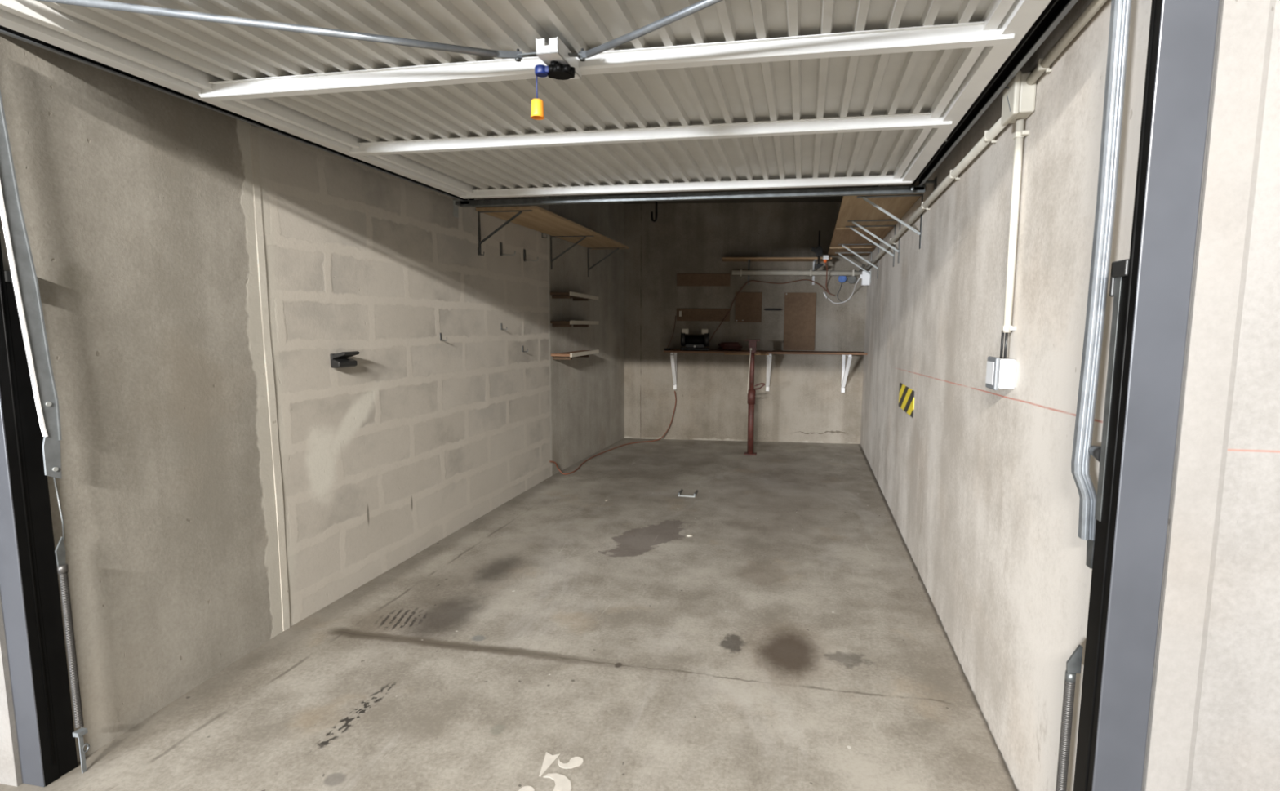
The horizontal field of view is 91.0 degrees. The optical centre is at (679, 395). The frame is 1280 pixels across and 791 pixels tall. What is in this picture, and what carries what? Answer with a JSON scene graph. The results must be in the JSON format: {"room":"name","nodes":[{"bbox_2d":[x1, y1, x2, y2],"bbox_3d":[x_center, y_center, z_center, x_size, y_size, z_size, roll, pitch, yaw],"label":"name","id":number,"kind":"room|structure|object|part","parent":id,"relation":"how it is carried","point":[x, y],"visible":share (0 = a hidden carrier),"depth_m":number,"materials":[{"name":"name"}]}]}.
{"room":"garage","nodes":[
{"label":"garage","id":0,"kind":"room"},
{"bbox_2d":[0,596,22,786],"bbox_3d":[-5.210,-0.501,2.263,6.880,3.000,0.035,2,7,11],"label":"wall","id":1,"kind":"structure","parent":0,"point":[10,765],"depth_m":1.74,"materials":[{"name":"concrete"}]},
{"bbox_2d":[0,32,624,762],"bbox_3d":[-1.367,-0.516,4.383,0.410,2.620,5.590,2,7,11],"label":"wall","id":2,"kind":"structure","parent":0,"point":[137,199],"depth_m":2.45,"materials":[{"name":"concrete"}]},
{"bbox_2d":[249,124,289,631],"bbox_3d":[-1.669,-0.026,2.556,0.026,2.050,0.090,2,7,11],"label":"trim","id":3,"kind":"structure","parent":2,"relation":"attached to","point":[253,130],"depth_m":2.54,"materials":[{"name":"beige concrete"}]},
{"bbox_2d":[329,351,359,368],"bbox_3d":[-1.546,-0.167,2.903,0.077,0.074,0.120,2,7,11],"label":"wall holder","id":4,"kind":"object","parent":2,"relation":"attached to","point":[340,360],"visible":1,"depth_m":2.88,"materials":[{"name":"black plastic"}]},
{"bbox_3d":[-1.577,-0.168,2.910,0.012,0.055,0.100,2,7,11],"label":"plate","id":5,"kind":"part","parent":4,"relation":"part of","materials":[{"name":"black plastic"}]},
{"bbox_2d":[440,333,447,341],"bbox_3d":[-1.391,-0.345,3.704,0.045,0.048,0.012,2,7,11],"label":"wall hook","id":6,"kind":"object","parent":2,"relation":"attached to","point":[440,333],"visible":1,"depth_m":3.70,"materials":[{"name":"metal"}]},
{"bbox_2d":[499,242,515,255],"bbox_3d":[-1.195,-1.022,4.380,0.111,0.090,0.028,2,7,11],"label":"wall hook","id":7,"kind":"object","parent":2,"relation":"attached to","point":[500,243],"visible":1,"depth_m":4.38,"materials":[{"name":"metal"}]},
{"bbox_3d":[-1.247,-1.024,4.390,0.006,0.090,0.028,2,7,11],"label":"plate","id":8,"kind":"part","parent":7,"relation":"part of","materials":[{"name":"metal"}]},
{"bbox_2d":[523,248,537,261],"bbox_3d":[-1.120,-1.059,4.740,0.111,0.090,0.028,2,7,11],"label":"wall hook","id":9,"kind":"object","parent":2,"relation":"attached to","point":[524,250],"visible":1,"depth_m":4.74,"materials":[{"name":"metal"}]},
{"bbox_3d":[-1.171,-1.061,4.750,0.006,0.090,0.028,2,7,11],"label":"plate","id":10,"kind":"part","parent":9,"relation":"part of","materials":[{"name":"metal"}]},
{"bbox_2d":[475,205,628,276],"bbox_3d":[-0.902,-1.175,5.048,0.429,0.288,2.110,2,7,11],"label":"wall shelf","id":11,"kind":"object","parent":2,"relation":"attached to","point":[536,218],"visible":1,"depth_m":4.64,"materials":[{"name":"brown wood"}]},
{"bbox_2d":[550,291,598,300],"bbox_3d":[-0.919,-0.875,5.564,0.185,0.056,0.715,2,7,11],"label":"shelf","id":12,"kind":"object","parent":2,"relation":"attached to","point":[576,296],"visible":1,"depth_m":5.29,"materials":[{"name":"brown wood"}]},
{"bbox_2d":[550,320,599,327],"bbox_3d":[-0.921,-0.638,5.591,0.185,0.056,0.715,2,7,11],"label":"shelf","id":13,"kind":"object","parent":2,"relation":"attached to","point":[555,323],"visible":1,"depth_m":5.29,"materials":[{"name":"brown wood"}]},
{"bbox_2d":[551,349,599,359],"bbox_3d":[-0.923,-0.368,5.621,0.185,0.060,0.715,2,7,11],"label":"shelf","id":14,"kind":"object","parent":2,"relation":"attached to","point":[581,353],"visible":1,"depth_m":5.39,"materials":[{"name":"brown wood"}]},
{"bbox_2d":[0,438,1017,790],"bbox_3d":[-2.110,1.407,-0.143,14.000,0.200,16.600,2,7,11],"label":"floor","id":15,"kind":"structure","parent":0,"point":[796,640],"depth_m":2.40,"materials":[{"name":"concrete"}]},
{"bbox_2d":[518,751,583,790],"bbox_3d":[-0.370,1.103,1.790,0.145,0.001,0.236,2,7,11],"label":"painted number","id":16,"kind":"object","parent":15,"relation":"on","point":[562,783],"visible":1,"depth_m":1.82,"materials":[{"name":"white paint"}]},
{"bbox_2d":[549,391,676,475],"bbox_3d":[-0.677,0.315,6.266,0.331,0.564,2.080,4,7,28],"label":"cable","id":17,"kind":"object","parent":15,"relation":"on","point":[555,463],"visible":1,"depth_m":6.61,"materials":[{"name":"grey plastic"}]},
{"bbox_2d":[678,488,697,497],"bbox_3d":[0.065,0.752,4.842,0.130,0.022,0.135,2,7,11],"label":"bracket","id":18,"kind":"object","parent":15,"relation":"on","point":[681,491],"visible":1,"depth_m":4.80,"materials":[{"name":"metal"}]},
{"bbox_2d":[743,339,764,455],"bbox_3d":[0.754,0.021,6.303,0.205,1.160,0.110,2,7,11],"label":"prop","id":19,"kind":"object","parent":15,"relation":"on","point":[752,343],"visible":1,"depth_m":6.28,"materials":[{"name":"red paint"}]},
{"bbox_2d":[747,348,751,390],"bbox_3d":[0.697,-0.246,6.253,0.043,0.461,0.018,5,8,33],"label":"string","id":20,"kind":"object","parent":19,"relation":"attached to","point":[750,348],"visible":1,"depth_m":6.25,"materials":[{"name":"fabric"}]},
{"bbox_3d":[0.719,0.591,6.373,0.124,0.010,0.110,2,7,11],"label":"plate","id":21,"kind":"part","parent":19,"relation":"part of","materials":[{"name":"red paint"}]},
{"bbox_3d":[0.728,-0.492,6.252,0.144,0.130,0.100,2,7,11],"label":"head plate","id":22,"kind":"part","parent":19,"relation":"part of","materials":[{"name":"red paint"}]},
{"bbox_3d":[0.797,-0.090,6.272,0.115,0.071,0.036,2,7,11],"label":"pin handle","id":23,"kind":"part","parent":19,"relation":"part of","materials":[{"name":"red metal"}]},
{"bbox_2d":[591,174,878,204],"bbox_3d":[-2.084,-1.584,-0.480,14.000,0.580,16.600,2,7,11],"label":"ceiling","id":24,"kind":"structure","parent":0,"point":[833,198],"depth_m":6.56,"materials":[{"name":"concrete"}]},
{"bbox_2d":[650,192,657,222],"bbox_3d":[-0.191,-1.636,4.984,0.071,0.508,0.040,2,7,11],"label":"ceiling hook","id":25,"kind":"object","parent":24,"relation":"hanging from","point":[651,212],"visible":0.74,"depth_m":5.00,"materials":[{"name":"black metal"}]},
{"bbox_2d":[623,201,867,444],"bbox_3d":[0.657,-0.800,7.056,3.355,2.620,0.200,1,6,5],"label":"wall","id":26,"kind":"structure","parent":0,"point":[804,402],"depth_m":6.96,"materials":[{"name":"concrete"}]},
{"bbox_2d":[666,315,675,348],"bbox_3d":[-0.094,-0.700,6.931,0.019,0.364,0.210,4,7,26],"label":"cable","id":27,"kind":"object","parent":26,"relation":"attached to","point":[675,316],"visible":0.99,"depth_m":7.00,"materials":[{"name":"red rubber"}]},
{"bbox_2d":[676,308,729,321],"bbox_3d":[0.262,-0.895,6.972,0.590,0.138,0.014,1,6,5],"label":"panel","id":28,"kind":"object","parent":26,"relation":"attached to","point":[687,314],"visible":1,"depth_m":6.97,"materials":[{"name":"wood"}]},
{"bbox_2d":[676,273,730,285],"bbox_3d":[0.264,-1.277,6.931,0.588,0.134,0.011,1,6,5],"label":"panel","id":29,"kind":"object","parent":26,"relation":"attached to","point":[682,279],"visible":1,"depth_m":6.92,"materials":[{"name":"brown wood"}]},
{"bbox_2d":[706,311,729,347],"bbox_3d":[0.416,-0.720,6.909,0.286,0.415,0.042,-3,7,-25],"label":"cable","id":30,"kind":"object","parent":26,"relation":"attached to","point":[728,312],"visible":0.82,"depth_m":6.92,"materials":[{"name":"red rubber"}]},
{"bbox_2d":[734,292,761,322],"bbox_3d":[0.759,-0.972,6.919,0.290,0.329,0.014,1,6,5],"label":"panel","id":31,"kind":"object","parent":26,"relation":"attached to","point":[748,304],"visible":1,"depth_m":6.92,"materials":[{"name":"wood"}]},
{"bbox_2d":[663,349,867,392],"bbox_3d":[0.904,-0.253,6.782,2.115,0.450,0.419,1,6,5],"label":"workbench","id":32,"kind":"object","parent":26,"relation":"attached to","point":[673,357],"visible":0.99,"depth_m":6.68,"materials":[{"name":"brown wood"}]},
{"bbox_2d":[680,328,709,351],"bbox_3d":[0.167,-0.601,6.749,0.300,0.235,0.148,1,6,5],"label":"grinder","id":33,"kind":"object","parent":32,"relation":"on","point":[691,342],"visible":1,"depth_m":6.71,"materials":[{"name":"black metal"}]},
{"bbox_3d":[0.167,-0.593,6.750,0.240,0.119,0.119,1,6,5],"label":"motor","id":34,"kind":"part","parent":33,"relation":"part of","materials":[{"name":"black metal"}]},
{"bbox_2d":[718,342,742,351],"bbox_3d":[0.547,-0.529,6.773,0.264,0.089,0.187,2,7,11],"label":"coiled hose","id":35,"kind":"object","parent":32,"relation":"on","point":[735,346],"visible":1,"depth_m":6.71,"materials":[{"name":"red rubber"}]},
{"bbox_2d":[724,353,768,355],"bbox_3d":[0.705,-0.438,6.620,0.460,0.013,0.135,1,6,5],"label":"batten","id":36,"kind":"object","parent":32,"relation":"attached to","point":[724,353],"visible":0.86,"depth_m":6.55,"materials":[{"name":"brown wood"}]},
{"bbox_2d":[663,349,867,355],"bbox_3d":[0.905,-0.468,6.757,2.115,0.018,0.419,1,6,5],"label":"countertop","id":37,"kind":"structure","parent":32,"relation":"on","point":[776,352],"depth_m":6.60,"materials":[{"name":"brown wood"}]},
{"bbox_2d":[763,308,782,311],"bbox_3d":[1.025,-0.944,6.890,0.202,0.024,0.032,1,6,5],"label":"rail","id":38,"kind":"object","parent":26,"relation":"attached to","point":[777,309],"visible":1,"depth_m":6.88,"materials":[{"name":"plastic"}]},
{"bbox_2d":[722,257,831,284],"bbox_3d":[1.032,-1.333,6.735,1.140,0.268,0.250,1,6,5],"label":"wall shelf","id":39,"kind":"object","parent":26,"relation":"attached to","point":[748,260],"visible":1,"depth_m":6.65,"materials":[{"name":"brown wood"}]},
{"bbox_2d":[811,231,823,268],"bbox_3d":[1.436,-1.517,6.542,0.129,0.385,0.060,1,6,5],"label":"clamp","id":40,"kind":"object","parent":39,"relation":"attached to","point":[818,251],"visible":1,"depth_m":6.52,"materials":[{"name":"black metal"}]},
{"bbox_3d":[1.430,-1.503,6.532,0.119,0.108,0.035,1,6,5],"label":"handle","id":41,"kind":"part","parent":40,"relation":"part of","materials":[{"name":"black plastic"}]},
{"bbox_2d":[822,255,828,262],"bbox_3d":[1.520,-1.419,6.528,0.055,0.075,0.046,1,6,5],"label":"socket","id":42,"kind":"object","parent":39,"relation":"attached to","point":[825,258],"visible":1,"depth_m":6.51,"materials":[{"name":"white plastic"}]},
{"bbox_2d":[825,262,829,293],"bbox_3d":[1.562,-1.245,6.685,0.045,0.320,0.287,3,7,23],"label":"cable","id":43,"kind":"object","parent":42,"relation":"hanging from","point":[825,263],"visible":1,"depth_m":6.69,"materials":[{"name":"plastic"}]},
{"bbox_2d":[729,279,835,310],"bbox_3d":[1.123,-1.097,6.858,1.138,0.346,0.031,1,6,5],"label":"cable","id":44,"kind":"object","parent":26,"relation":"attached to","point":[801,279],"visible":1,"depth_m":6.85,"materials":[{"name":"red rubber"}]},
{"bbox_2d":[731,269,862,276],"bbox_3d":[1.280,-1.327,6.807,1.420,0.067,0.063,1,6,5],"label":"pipe","id":45,"kind":"object","parent":26,"relation":"attached to","point":[793,273],"visible":0.94,"depth_m":6.79,"materials":[{"name":"grey plastic"}]},
{"bbox_2d":[782,292,816,350],"bbox_3d":[1.318,-0.810,6.886,0.339,0.630,0.014,1,6,5],"label":"panel","id":46,"kind":"object","parent":26,"relation":"attached to","point":[799,321],"visible":1,"depth_m":6.88,"materials":[{"name":"wood"}]},
{"bbox_2d":[838,275,846,282],"bbox_3d":[1.758,-1.263,6.783,0.084,0.084,0.040,1,6,5],"label":"round box","id":47,"kind":"object","parent":26,"relation":"attached to","point":[841,278],"visible":1,"depth_m":6.76,"materials":[{"name":"blue plastic"}]},
{"bbox_2d":[827,277,860,303],"bbox_3d":[1.813,-1.116,6.717,0.190,0.262,0.410,-4,8,-37],"label":"cable","id":48,"kind":"object","parent":26,"relation":"attached to","point":[860,277],"visible":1,"depth_m":6.81,"materials":[{"name":"white plastic"}]},
{"bbox_2d":[847,275,856,284],"bbox_3d":[1.860,-1.254,6.775,0.092,0.092,0.040,1,6,5],"label":"round box","id":49,"kind":"object","parent":26,"relation":"attached to","point":[851,279],"visible":1,"depth_m":6.76,"materials":[{"name":"grey plastic"}]},
{"bbox_2d":[860,0,1151,790],"bbox_3d":[1.588,-0.441,3.948,0.322,2.620,5.870,2,7,11],"label":"wall","id":50,"kind":"structure","parent":0,"point":[979,487],"depth_m":1.92,"materials":[{"name":"concrete"}]},
{"bbox_2d":[859,271,870,285],"bbox_3d":[1.913,-1.210,6.480,0.097,0.145,0.080,2,7,11],"label":"box","id":51,"kind":"object","parent":50,"relation":"attached to","point":[865,277],"visible":0.97,"depth_m":6.44,"materials":[{"name":"white plastic"}]},
{"bbox_2d":[827,193,923,283],"bbox_3d":[1.457,-1.161,5.069,0.448,0.330,3.200,2,7,11],"label":"wall shelf","id":52,"kind":"object","parent":50,"relation":"attached to","point":[863,222],"visible":1,"depth_m":4.43,"materials":[{"name":"brown wood"}]},
{"bbox_2d":[898,382,914,417],"bbox_3d":[1.409,0.023,3.902,0.007,0.155,0.550,2,7,11],"label":"warning sign","id":53,"kind":"object","parent":50,"relation":"attached to","point":[906,395],"visible":1,"depth_m":3.86,"materials":[{"name":"yellow plastic"}]},
{"bbox_2d":[863,116,1008,271],"bbox_3d":[1.501,-1.103,4.300,0.050,0.097,4.895,2,7,11],"label":"conduit","id":54,"kind":"object","parent":50,"relation":"attached to","point":[989,135],"visible":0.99,"depth_m":2.68,"materials":[{"name":"grey plastic"}]},
{"bbox_2d":[985,330,1016,390],"bbox_3d":[0.990,-0.109,1.932,0.065,0.180,0.095,2,7,11],"label":"light switch","id":55,"kind":"object","parent":50,"relation":"attached to","point":[1000,371],"visible":1,"depth_m":1.90,"materials":[{"name":"grey plastic"}]},
{"bbox_2d":[1000,118,1029,332],"bbox_3d":[1.012,-0.508,1.893,0.033,0.632,0.043,2,7,11],"label":"conduit","id":56,"kind":"object","parent":50,"relation":"attached to","point":[1019,135],"visible":1,"depth_m":1.89,"materials":[{"name":"grey plastic"}]},
{"bbox_2d":[1000,70,1036,125],"bbox_3d":[0.998,-0.874,1.848,0.061,0.120,0.120,2,7,11],"label":"junction box","id":57,"kind":"object","parent":50,"relation":"attached to","point":[1019,97],"visible":0.77,"depth_m":1.80,"materials":[{"name":"beige plastic"}]},
{"bbox_3d":[0.977,-0.875,1.852,0.016,0.120,0.120,2,7,11],"label":"lid","id":58,"kind":"part","parent":57,"relation":"part of","materials":[{"name":"beige plastic"}]},
{"bbox_2d":[1026,0,1106,84],"bbox_3d":[0.931,-0.865,1.432,0.034,0.050,0.741,2,7,11],"label":"conduit","id":59,"kind":"object","parent":50,"relation":"attached to","point":[1043,64],"visible":1,"depth_m":1.54,"materials":[{"name":"grey plastic"}]},
{"bbox_2d":[1141,0,1279,790],"bbox_3d":[3.041,-0.262,0.775,4.345,3.000,0.255,2,7,11],"label":"wall","id":60,"kind":"structure","parent":0,"point":[1237,746],"depth_m":1.11,"materials":[{"name":"paint"}]},
{"bbox_2d":[1142,0,1275,790],"bbox_3d":[0.922,-0.123,1.077,0.080,2.620,0.008,2,7,11],"label":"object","id":61,"kind":"structure","parent":60,"relation":"attached to","point":[1244,41],"depth_m":1.09,"materials":[{"name":"white paint"}]},
{"bbox_3d":[-0.466,-1.405,1.221,2.774,0.890,0.035,2,7,11],"label":"wall","id":62,"kind":"structure","parent":0,"visible":0},
{"bbox_2d":[0,89,62,478],"bbox_3d":[-1.713,-0.331,1.635,0.013,1.138,0.094,2,7,11],"label":"lift arm","id":63,"kind":"object","parent":62,"relation":"attached to","point":[24,279],"visible":1,"depth_m":1.65,"materials":[{"name":"metal"}]},
{"bbox_2d":[53,477,89,773],"bbox_3d":[-1.716,0.656,1.771,0.022,0.870,0.031,2,7,11],"label":"spring","id":64,"kind":"object","parent":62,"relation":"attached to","point":[62,567],"visible":1,"depth_m":1.77,"materials":[{"name":"metal"}]},
{"bbox_2d":[0,0,1051,198],"bbox_3d":[-0.251,-0.897,2.222,2.414,0.208,2.170,2,7,11],"label":"garage door","id":65,"kind":"structure","parent":62,"relation":"in","point":[458,98],"depth_m":1.82,"materials":[{"name":"metal"}]},
{"bbox_3d":[-0.919,-0.873,1.483,1.065,0.039,0.036,-1,7,-13],"label":"locking rod","id":66,"kind":"part","parent":65,"relation":"part of","materials":[{"name":"metal"}]},
{"bbox_3d":[-0.371,-0.800,1.634,0.004,0.074,0.011,-1,7,-12],"label":"pull cord","id":67,"kind":"part","parent":65,"relation":"part of","materials":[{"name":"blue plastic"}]},
{"bbox_3d":[-0.372,-0.750,1.644,0.035,0.044,0.035,2,7,11],"label":"pull handle","id":68,"kind":"part","parent":65,"relation":"part of","materials":[{"name":"yellow plastic"}]},
{"bbox_3d":[-0.350,-0.836,1.617,0.046,0.022,0.034,2,7,11],"label":"latch lever","id":69,"kind":"part","parent":65,"relation":"part of","materials":[{"name":"blue plastic"}]},
{"bbox_3d":[-0.307,-0.842,1.624,0.076,0.028,0.065,2,7,11],"label":"latch knob","id":70,"kind":"part","parent":65,"relation":"part of","materials":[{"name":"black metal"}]},
{"bbox_3d":[-0.338,-0.902,1.722,2.313,0.036,0.057,2,7,11],"label":"cross rail","id":71,"kind":"part","parent":65,"relation":"part of","materials":[{"name":"white metal"}]},
{"bbox_3d":[0.107,-0.844,1.307,0.966,0.039,0.018,6,8,40],"label":"locking rod","id":72,"kind":"part","parent":65,"relation":"part of","materials":[{"name":"metal"}]},
{"bbox_3d":[-0.211,-0.973,2.356,2.315,0.036,0.057,2,7,11],"label":"cross rail","id":73,"kind":"part","parent":65,"relation":"part of","materials":[{"name":"white metal"}]},
{"bbox_3d":[-0.045,-1.071,3.235,2.360,0.034,0.057,2,7,11],"label":"cross rail","id":74,"kind":"part","parent":65,"relation":"part of","materials":[{"name":"white metal"}]},
{"bbox_2d":[0,0,1219,790],"bbox_3d":[-0.255,-0.042,2.536,2.781,2.110,2.363,2,7,11],"label":"door frame","id":75,"kind":"structure","parent":62,"relation":"attached to","point":[1150,290],"depth_m":1.18,"materials":[{"name":"grey metal"}]},
{"bbox_3d":[-1.806,0.046,1.645,0.084,2.110,0.005,2,7,11],"label":"post","id":76,"kind":"part","parent":75,"relation":"part of","materials":[{"name":"grey metal"}]},
{"bbox_3d":[-1.448,-1.039,2.618,0.045,0.038,2.230,2,7,11],"label":"guide rail","id":77,"kind":"part","parent":75,"relation":"part of","materials":[{"name":"black metal"}]},
{"bbox_3d":[0.998,-0.964,2.141,0.040,0.038,2.230,2,7,11],"label":"guide rail","id":78,"kind":"part","parent":75,"relation":"part of","materials":[{"name":"black metal"}]},
{"bbox_3d":[0.840,0.127,1.129,0.084,2.110,0.005,2,7,11],"label":"post","id":79,"kind":"part","parent":75,"relation":"part of","materials":[{"name":"grey metal"}]},
{"bbox_2d":[1055,644,1083,790],"bbox_3d":[0.843,0.844,1.378,0.029,0.628,0.020,2,7,11],"label":"spring","id":80,"kind":"object","parent":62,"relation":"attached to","point":[1073,664],"visible":1,"depth_m":1.35,"materials":[{"name":"metal"}]},
{"bbox_2d":[1071,0,1131,568],"bbox_3d":[0.845,-0.242,1.231,0.054,1.220,0.090,2,7,11],"label":"lift arm","id":81,"kind":"object","parent":62,"relation":"attached to","point":[1120,14],"visible":0.98,"depth_m":1.25,"materials":[{"name":"metal"}]},
{"bbox_3d":[0.865,0.332,1.321,0.006,0.060,0.030,2,7,11],"label":"pivot plate","id":82,"kind":"part","parent":81,"relation":"part of","materials":[{"name":"metal"}]}
]}

